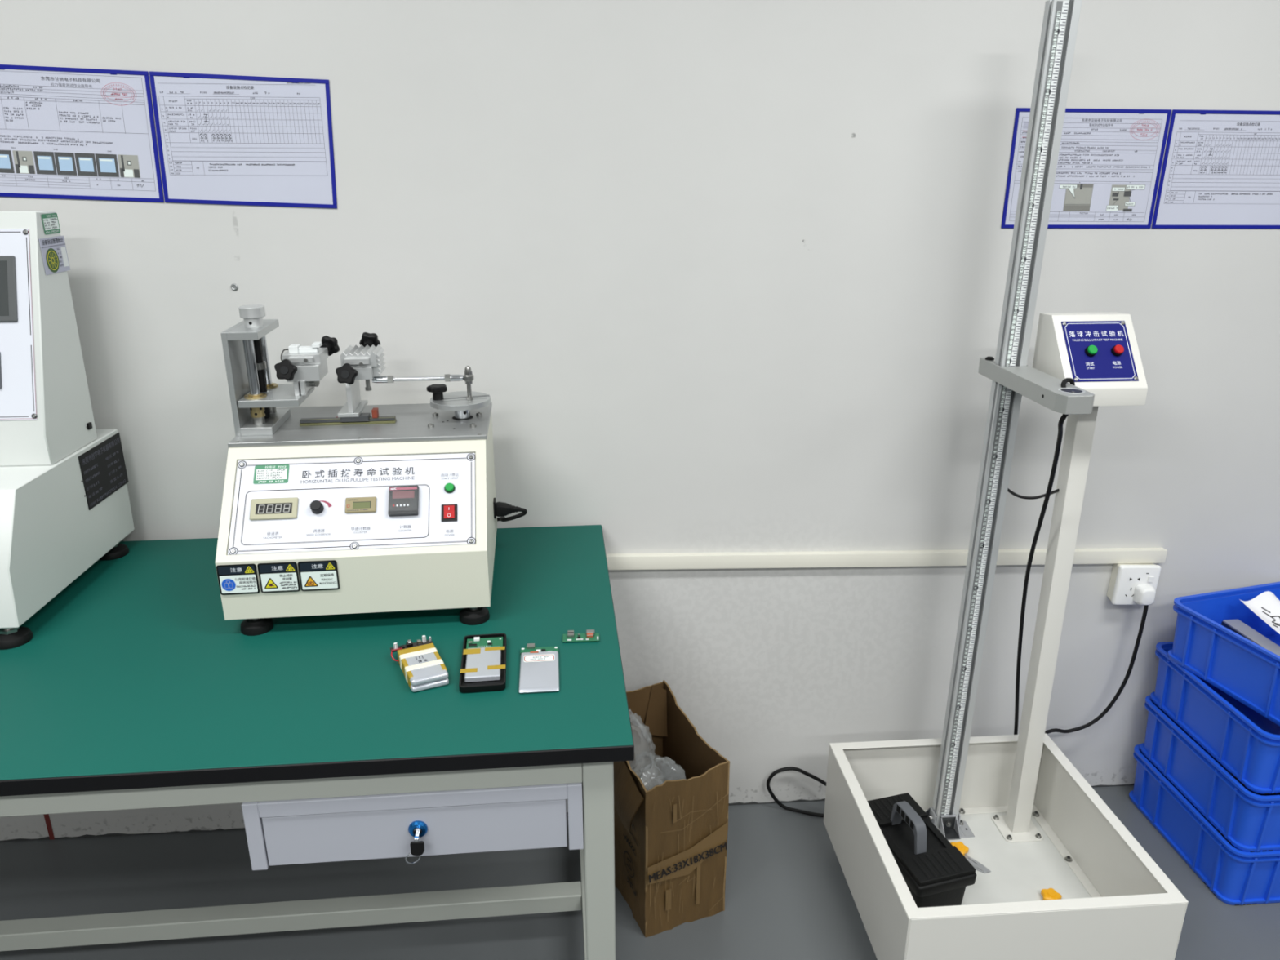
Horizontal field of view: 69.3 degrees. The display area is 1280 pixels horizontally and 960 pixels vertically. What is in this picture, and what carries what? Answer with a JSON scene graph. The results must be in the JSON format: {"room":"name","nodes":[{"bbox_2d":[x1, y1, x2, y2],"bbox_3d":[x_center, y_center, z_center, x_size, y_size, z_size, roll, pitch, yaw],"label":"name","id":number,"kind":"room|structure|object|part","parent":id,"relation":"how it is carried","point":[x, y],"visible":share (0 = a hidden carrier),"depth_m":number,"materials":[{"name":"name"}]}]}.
{"room":"test facility","nodes":[
{"label":"test facility","id":0,"kind":"room"},
{"bbox_2d":[0,0,1279,840],"bbox_3d":[-0.154,-0.554,1.963,12.000,2.950,0.100,-1,19,-4],"label":"wall","id":1,"kind":"structure","parent":0,"point":[715,276],"depth_m":1.99,"materials":[{"name":"paint"}]},
{"bbox_2d":[43,813,54,839],"bbox_3d":[-1.458,0.673,2.223,0.011,0.460,0.002,-1,19,-4],"label":"trim","id":2,"kind":"structure","parent":1,"relation":"attached to","point":[46,817],"depth_m":2.28,"materials":[{"name":"red"}]},
{"bbox_2d":[0,64,164,202],"bbox_3d":[-1.111,-0.668,1.792,0.344,0.252,0.002,-1,19,-4],"label":"document sleeve","id":3,"kind":"object","parent":1,"relation":"attached to","point":[66,133],"visible":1,"depth_m":1.79,"materials":[{"name":"blue"}]},
{"bbox_2d":[231,283,238,290],"bbox_3d":[-0.835,-0.397,1.907,0.014,0.014,0.005,-1,19,-4],"label":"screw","id":4,"kind":"object","parent":1,"relation":"attached to","point":[234,286],"visible":1,"depth_m":1.91,"materials":[{"name":"metal"}]},
{"bbox_2d":[149,71,337,208],"bbox_3d":[-0.775,-0.664,1.820,0.344,0.252,0.002,-1,19,-4],"label":"document sleeve","id":5,"kind":"object","parent":1,"relation":"attached to","point":[223,140],"visible":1,"depth_m":1.82,"materials":[{"name":"blue"}]},
{"bbox_2d":[158,82,327,175],"bbox_3d":[-0.776,-0.686,1.813,0.309,0.181,0.001,1,19,-5],"label":"print","id":6,"kind":"object","parent":5,"relation":"attached to","point":[231,87],"depth_m":1.81},
{"bbox_2d":[0,782,1134,841],"bbox_3d":[0.045,0.850,2.404,4.792,0.009,0.002,-1,19,-4],"label":"trim","id":7,"kind":"structure","parent":1,"relation":"attached to","point":[1100,785],"depth_m":2.32,"materials":[{"name":"grey"}]},
{"bbox_2d":[605,547,1167,569],"bbox_3d":[0.008,0.190,2.166,2.556,0.035,0.020,0,19,-4],"label":"cable trunking","id":8,"kind":"object","parent":1,"relation":"attached to","point":[1110,555],"visible":0.53,"depth_m":2.20,"materials":[{"name":"white plastic"}]},
{"bbox_2d":[1000,107,1171,228],"bbox_3d":[0.943,-0.657,1.960,0.335,0.240,0.002,-1,19,-4],"label":"document sleeve","id":9,"kind":"object","parent":1,"relation":"attached to","point":[1109,163],"visible":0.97,"depth_m":1.96,"materials":[{"name":"blue"}]},
{"bbox_2d":[1106,563,1160,604],"bbox_3d":[1.209,0.253,2.270,0.107,0.107,0.045,-1,19,-4],"label":"wall socket","id":10,"kind":"object","parent":1,"relation":"attached to","point":[1125,577],"visible":0.87,"depth_m":2.25,"materials":[{"name":"white plastic"}]},
{"bbox_2d":[766,584,1155,817],"bbox_3d":[0.787,0.563,2.300,0.924,0.617,0.085,-1,19,-4],"label":"cord","id":11,"kind":"object","parent":10,"relation":"attached to","point":[1144,594],"visible":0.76,"depth_m":2.33,"materials":[{"name":"black plastic"}]},
{"bbox_2d":[1147,576,1154,582],"bbox_3d":[1.239,0.241,2.247,0.013,0.015,0.004,0,19,-5],"label":"switch","id":12,"kind":"object","parent":10,"relation":"attached to","point":[1150,579],"depth_m":2.24,"materials":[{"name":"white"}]},
{"bbox_2d":[1151,109,1279,228],"bbox_3d":[1.279,-0.663,1.985,0.335,0.240,0.002,-1,19,-4],"label":"document sleeve","id":13,"kind":"object","parent":1,"relation":"attached to","point":[1220,169],"visible":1,"depth_m":1.98,"materials":[{"name":"blue"}]},
{"bbox_2d":[1164,120,1279,204],"bbox_3d":[1.282,-0.680,1.980,0.304,0.172,0.001,-1,19,-4],"label":"print","id":14,"kind":"object","parent":13,"relation":"attached to","point":[1223,121],"depth_m":1.97},
{"bbox_2d":[0,785,1279,959],"bbox_3d":[0.148,2.177,-1.321,12.000,0.100,8.100,-1,19,-4],"label":"floor","id":15,"kind":"structure","parent":0,"point":[788,896],"depth_m":2.11,"materials":[{"name":"grey concrete"}]},
{"bbox_2d":[0,524,634,959],"bbox_3d":[-0.969,0.646,1.774,1.850,0.800,0.858,-2,19,-5],"label":"workbench","id":16,"kind":"object","parent":15,"relation":"on","point":[132,686],"visible":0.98,"depth_m":1.43,"materials":[{"name":"green"}]},
{"bbox_2d":[0,211,134,649],"bbox_3d":[-1.386,-0.112,1.667,0.624,0.704,0.470,-1,19,-4],"label":"machine","id":17,"kind":"object","parent":16,"relation":"on","point":[65,508],"visible":1,"depth_m":1.68,"materials":[{"name":"white paint"}]},
{"bbox_3d":[-1.184,-0.197,1.664,0.066,0.064,0.025,-1,19,-4],"label":"printer door","id":18,"kind":"part","parent":17,"relation":"part of","materials":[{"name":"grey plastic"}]},
{"bbox_2d":[0,231,36,419],"bbox_3d":[-1.317,-0.275,1.655,0.444,0.325,0.100,-1,19,-4],"label":"control panel","id":19,"kind":"object","parent":17,"relation":"attached to","point":[18,250],"depth_m":1.67,"materials":[{"name":"white"}]},
{"bbox_3d":[-1.327,-0.275,1.655,0.464,0.328,0.102,-1,19,-4],"label":"panel","id":20,"kind":"part","parent":17,"relation":"part of","materials":[{"name":"white"}]},
{"bbox_2d":[86,422,92,429],"bbox_3d":[-1.089,-0.107,1.831,0.006,0.012,0.012,-1,19,-4],"label":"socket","id":21,"kind":"object","parent":17,"relation":"attached to","point":[89,424],"depth_m":1.83,"materials":[{"name":"black plastic"}]},
{"bbox_2d":[0,524,633,780],"bbox_3d":[-0.969,0.269,1.645,1.848,0.002,0.856,-2,19,-5],"label":"countertop","id":22,"kind":"structure","parent":16,"relation":"on","point":[136,665],"depth_m":1.50,"materials":[{"name":"green laminate"}]},
{"bbox_2d":[215,304,497,635],"bbox_3d":[-0.515,-0.051,1.749,0.464,0.537,0.414,-2,19,-6],"label":"machine","id":23,"kind":"object","parent":16,"relation":"on","point":[356,506],"visible":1,"depth_m":1.65,"materials":[{"name":"white paint"}]},
{"bbox_3d":[-0.748,-0.193,1.740,0.010,0.191,0.140,-2,19,-6],"label":"lift plate","id":24,"kind":"part","parent":23,"relation":"part of","materials":[{"name":"silver metal"}]},
{"bbox_3d":[-0.713,-0.183,1.708,0.017,0.162,0.017,-2,19,-6],"label":"guide rod","id":25,"kind":"part","parent":23,"relation":"part of","materials":[{"name":"silver metal"}]},
{"bbox_3d":[-0.714,-0.302,1.708,0.044,0.036,0.044,-2,19,-6],"label":"height knob","id":26,"kind":"part","parent":23,"relation":"part of","materials":[{"name":"silver metal"}]},
{"bbox_3d":[-0.717,-0.280,1.719,0.053,0.014,0.148,-2,19,-6],"label":"lift plate","id":27,"kind":"part","parent":23,"relation":"part of","materials":[{"name":"silver metal"}]},
{"bbox_3d":[-0.722,-0.209,1.786,0.017,0.162,0.017,-2,19,-6],"label":"guide rod","id":28,"kind":"part","parent":23,"relation":"part of","materials":[{"name":"silver metal"}]},
{"bbox_3d":[-0.687,-0.161,1.756,0.106,0.013,0.135,-2,19,-6],"label":"carriage plate","id":29,"kind":"part","parent":23,"relation":"part of","materials":[{"name":"silver metal"}]},
{"bbox_3d":[-0.648,-0.203,1.699,0.040,0.040,0.031,-2,19,-6],"label":"star knob","id":30,"kind":"part","parent":23,"relation":"part of","materials":[{"name":"black plastic"}]},
{"bbox_3d":[-0.637,-0.181,1.755,0.020,0.027,0.072,-2,19,-6],"label":"clamp post","id":31,"kind":"part","parent":23,"relation":"part of","materials":[{"name":"silver metal"}]},
{"bbox_3d":[-0.566,0.048,1.623,0.021,0.025,0.025,-2,19,-6],"label":"speed knob","id":32,"kind":"part","parent":23,"relation":"part of","materials":[{"name":"black plastic"}]},
{"bbox_3d":[-0.608,-0.260,1.804,0.039,0.040,0.028,4,19,12],"label":"star knob","id":33,"kind":"part","parent":23,"relation":"part of","materials":[{"name":"black plastic"}]},
{"bbox_3d":[-0.543,-0.198,1.718,0.040,0.040,0.031,-2,19,-6],"label":"star knob","id":34,"kind":"part","parent":23,"relation":"part of","materials":[{"name":"black plastic"}]},
{"bbox_3d":[-0.563,-0.115,1.787,0.179,0.011,0.018,-2,19,-6],"label":"slide rail","id":35,"kind":"part","parent":23,"relation":"part of","materials":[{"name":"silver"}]},
{"bbox_3d":[-0.504,0.039,1.641,0.418,0.131,0.124,-2,19,-6],"label":"control panel","id":36,"kind":"part","parent":23,"relation":"part of","materials":[{"name":"white"}]},
{"bbox_3d":[-0.526,-0.112,1.809,0.460,0.008,0.258,-2,19,-6],"label":"plate","id":37,"kind":"part","parent":23,"relation":"part of","materials":[{"name":"metal"}]},
{"bbox_2d":[345,496,376,513],"bbox_3d":[-0.493,0.044,1.636,0.052,0.023,0.022,-2,19,-6],"label":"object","id":38,"kind":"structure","parent":23,"relation":"on","point":[373,500],"depth_m":1.63,"materials":[{"name":"brown plastic"}]},
{"bbox_3d":[-0.533,-0.271,1.823,0.040,0.039,0.033,-2,19,-6],"label":"star knob","id":39,"kind":"part","parent":23,"relation":"part of","materials":[{"name":"black plastic"}]},
{"bbox_3d":[-0.498,-0.192,1.774,0.029,0.013,0.013,-2,19,-6],"label":"rod","id":40,"kind":"part","parent":23,"relation":"part of","materials":[{"name":"silver metal"}]},
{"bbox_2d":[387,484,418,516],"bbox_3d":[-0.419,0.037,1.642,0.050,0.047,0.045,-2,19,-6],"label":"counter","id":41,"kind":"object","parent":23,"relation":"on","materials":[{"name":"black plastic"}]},
{"bbox_2d":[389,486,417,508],"bbox_3d":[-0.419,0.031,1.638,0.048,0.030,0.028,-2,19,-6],"label":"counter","id":42,"kind":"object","parent":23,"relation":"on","point":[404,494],"depth_m":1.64,"materials":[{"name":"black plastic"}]},
{"bbox_3d":[-0.431,-0.195,1.781,0.145,0.008,0.008,-2,19,-6],"label":"connecting rod","id":43,"kind":"part","parent":23,"relation":"part of","materials":[{"name":"silver metal"}]},
{"bbox_3d":[-0.395,-0.170,1.805,0.039,0.027,0.039,-2,19,-6],"label":"crank knob","id":44,"kind":"part","parent":23,"relation":"part of","materials":[{"name":"black plastic"}]},
{"bbox_2d":[441,503,457,521],"bbox_3d":[-0.339,0.058,1.645,0.028,0.025,0.024,-2,19,-6],"label":"switch","id":45,"kind":"object","parent":23,"relation":"attached to","point":[449,511],"depth_m":1.64,"materials":[{"name":"red plastic"}]},
{"bbox_3d":[-0.354,-0.197,1.790,0.024,0.013,0.013,-2,19,-6],"label":"rod","id":46,"kind":"part","parent":23,"relation":"part of","materials":[{"name":"silver metal"}]},
{"bbox_2d":[496,502,527,521],"bbox_3d":[-0.408,0.076,2.021,0.383,0.120,0.120,7,20,19],"label":"lead","id":47,"kind":"object","parent":23,"relation":"attached to","point":[503,509],"visible":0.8,"depth_m":1.92,"materials":[{"name":"black rubber"}]},
{"bbox_3d":[-0.343,0.451,1.545,0.434,0.085,0.404,-2,19,-5],"label":"drawer","id":48,"kind":"part","parent":16,"relation":"part of","materials":[{"name":"grey metal"}]},
{"bbox_2d":[405,832,424,863],"bbox_3d":[-0.326,0.535,1.346,0.028,0.044,0.018,-1,19,-4],"label":"key","id":49,"kind":"object","parent":16,"relation":"hanging from","point":[417,847],"visible":1,"depth_m":1.34,"materials":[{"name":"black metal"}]},
{"bbox_3d":[-0.323,0.517,1.342,0.006,0.006,0.014,-1,19,-4],"label":"blade","id":50,"kind":"part","parent":49,"relation":"part of","materials":[{"name":"silver metal"}]},
{"bbox_2d":[390,635,448,692],"bbox_3d":[-0.361,0.297,1.508,0.072,0.032,0.127,-9,21,-24],"label":"battery pack","id":51,"kind":"object","parent":16,"relation":"on","point":[421,664],"visible":1,"depth_m":1.49,"materials":[{"name":"silver metal"}]},
{"bbox_2d":[458,633,506,693],"bbox_3d":[-0.258,0.299,1.529,0.072,0.014,0.170,-2,19,-7],"label":"bank","id":52,"kind":"object","parent":16,"relation":"on","point":[483,660],"visible":1,"depth_m":1.51,"materials":[{"name":"black plastic"}]},
{"bbox_2d":[518,643,559,693],"bbox_3d":[-0.165,0.306,1.518,0.065,0.009,0.149,-2,19,-5],"label":"cell","id":53,"kind":"object","parent":16,"relation":"on","point":[539,666],"visible":1,"depth_m":1.50,"materials":[{"name":"silver metal"}]},
{"bbox_2d":[562,629,599,642],"bbox_3d":[-0.103,0.272,1.616,0.064,0.009,0.031,-1,19,-3],"label":"circuit board","id":54,"kind":"object","parent":16,"relation":"on","point":[589,636],"visible":1,"depth_m":1.61,"materials":[{"name":"green plastic"}]},
{"bbox_3d":[-0.101,0.887,1.941,0.040,0.040,0.735,-2,19,-5],"label":"rail","id":55,"kind":"part","parent":16,"relation":"part of","materials":[{"name":"grey metal"}]},
{"bbox_3d":[-0.063,0.753,1.485,0.045,0.761,0.045,-2,19,-5],"label":"leg","id":56,"kind":"part","parent":16,"relation":"part of","materials":[{"name":"grey metal"}]},
{"bbox_2d":[613,680,729,937],"bbox_3d":[0.022,0.739,2.112,0.234,0.406,0.345,-8,20,-22],"label":"carton","id":57,"kind":"object","parent":15,"relation":"on","point":[671,802],"visible":0.88,"depth_m":2.00,"materials":[{"name":"brown cardboard"}]},
{"bbox_3d":[-0.052,0.753,2.086,0.012,0.398,0.332,-8,20,-22],"label":"panel","id":58,"kind":"part","parent":57,"relation":"part of","materials":[{"name":"brown cardboard"}]},
{"bbox_3d":[-0.029,0.690,2.264,0.194,0.402,0.013,-8,20,-22],"label":"panel","id":59,"kind":"part","parent":57,"relation":"part of","materials":[{"name":"brown cardboard"}]},
{"bbox_3d":[0.100,0.791,1.980,0.194,0.393,0.012,-8,20,-22],"label":"panel","id":60,"kind":"part","parent":57,"relation":"part of","materials":[{"name":"brown cardboard"}]},
{"bbox_3d":[0.122,0.725,2.156,0.012,0.406,0.332,-8,20,-22],"label":"panel","id":61,"kind":"part","parent":57,"relation":"part of","materials":[{"name":"brown cardboard"}]},
{"bbox_2d":[823,0,1188,959],"bbox_3d":[0.736,0.088,1.765,0.534,1.864,0.564,-1,19,-4],"label":"machine","id":62,"kind":"object","parent":15,"relation":"on","point":[1021,810],"depth_m":1.93,"materials":[{"name":"white paint"}]},
{"bbox_2d":[866,792,976,907],"bbox_3d":[0.601,0.804,2.035,0.148,0.182,0.270,-5,20,-15],"label":"toolbox","id":63,"kind":"object","parent":62,"relation":"on","point":[935,872],"visible":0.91,"depth_m":1.97,"materials":[{"name":"black plastic"}]},
{"bbox_3d":[0.586,0.751,2.017,0.024,0.070,0.112,-5,20,-15],"label":"handle","id":64,"kind":"part","parent":63,"relation":"part of","materials":[{"name":"grey plastic"}]},
{"bbox_2d":[950,841,991,873],"bbox_3d":[0.754,0.862,2.119,0.041,0.018,0.103,-12,22,-31],"label":"scraper","id":65,"kind":"object","parent":62,"relation":"on","point":[960,846],"visible":0.74,"depth_m":2.12,"materials":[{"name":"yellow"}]},
{"bbox_3d":[0.762,0.873,2.109,0.023,0.003,0.074,-12,22,-31],"label":"blade","id":66,"kind":"part","parent":65,"relation":"part of","materials":[{"name":"grey metal"}]},
{"bbox_2d":[823,733,1188,959],"bbox_3d":[0.737,0.814,2.002,0.534,0.227,0.543,-1,19,-4],"label":"tray","id":67,"kind":"object","parent":62,"relation":"attached to","point":[1034,821],"depth_m":2.03,"materials":[{"name":"white paint"}]},
{"bbox_3d":[0.904,0.835,2.221,0.092,0.004,0.092,-1,19,-4],"label":"post plate","id":68,"kind":"part","parent":62,"relation":"part of","materials":[{"name":"white paint"}]},
{"bbox_2d":[1007,488,1059,499],"bbox_3d":[0.828,0.026,1.960,0.114,0.027,0.020,4,19,12],"label":"lead","id":69,"kind":"object","parent":62,"relation":"attached to","point":[1008,490],"visible":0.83,"depth_m":1.96,"materials":[{"name":"black rubber"}]},
{"bbox_3d":[0.759,-0.187,1.790,0.064,0.033,0.344,-1,19,-4],"label":"sliding arm","id":70,"kind":"part","parent":62,"relation":"part of","materials":[{"name":"metal"}]},
{"bbox_2d":[1013,377,1075,734],"bbox_3d":[0.838,0.325,2.002,0.039,1.163,0.360,8,20,23],"label":"cable","id":71,"kind":"object","parent":62,"relation":"hanging from","point":[1070,380],"visible":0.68,"depth_m":1.98,"materials":[{"name":"black rubber"}]},
{"bbox_3d":[0.889,0.902,2.003,0.041,0.018,0.041,-6,20,-17],"label":"hand knob","id":72,"kind":"part","parent":62,"relation":"part of","materials":[{"name":"yellow plastic"}]},
{"bbox_3d":[0.904,0.331,2.051,0.041,1.068,0.040,-1,19,-4],"label":"post","id":73,"kind":"part","parent":62,"relation":"part of","materials":[{"name":"white metal"}]},
{"bbox_3d":[0.892,-0.250,1.798,0.129,0.103,0.080,-1,19,-4],"label":"blue panel","id":74,"kind":"part","parent":62,"relation":"part of","materials":[{"name":"blue"}]},
{"bbox_2d":[1128,744,1279,905],"bbox_3d":[1.582,0.821,2.269,0.580,0.150,0.412,-1,19,-4],"label":"plastic crate","id":75,"kind":"object","parent":15,"relation":"on","point":[1235,876],"visible":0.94,"depth_m":2.15,"materials":[{"name":"blue plastic"}]},
{"bbox_2d":[1139,694,1279,852],"bbox_3d":[1.584,0.680,2.218,0.580,0.150,0.412,-1,19,-4],"label":"plastic crate","id":76,"kind":"object","parent":75,"relation":"on","point":[1249,820],"visible":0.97,"depth_m":2.13,"materials":[{"name":"blue plastic"}]},
{"bbox_2d":[1150,641,1279,794],"bbox_3d":[1.585,0.537,2.173,0.580,0.150,0.412,-1,19,-4],"label":"plastic crate","id":77,"kind":"object","parent":76,"relation":"on","point":[1246,743],"visible":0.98,"depth_m":2.12,"materials":[{"name":"blue plastic"}]},
{"bbox_2d":[1168,582,1279,725],"bbox_3d":[1.512,0.401,2.106,0.400,0.150,0.412,-5,20,-15],"label":"plastic crate","id":78,"kind":"object","parent":77,"relation":"on","point":[1249,673],"visible":0.98,"depth_m":2.13,"materials":[{"name":"blue plastic"}]},
{"bbox_2d":[1221,619,1279,656],"bbox_3d":[1.431,0.415,2.109,0.042,0.078,0.270,-2,19,-6],"label":"metal bar","id":79,"kind":"object","parent":78,"relation":"in","point":[1237,626],"visible":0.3,"depth_m":2.15,"materials":[{"name":"grey metal"}]},
{"bbox_2d":[1240,591,1279,634],"bbox_3d":[1.524,0.332,2.158,0.182,0.083,0.165,-3,19,-10],"label":"crumpled paper","id":80,"kind":"object","parent":78,"relation":"in","point":[1266,605],"visible":1,"depth_m":2.19,"materials":[{"name":"white paper"}]}
]}

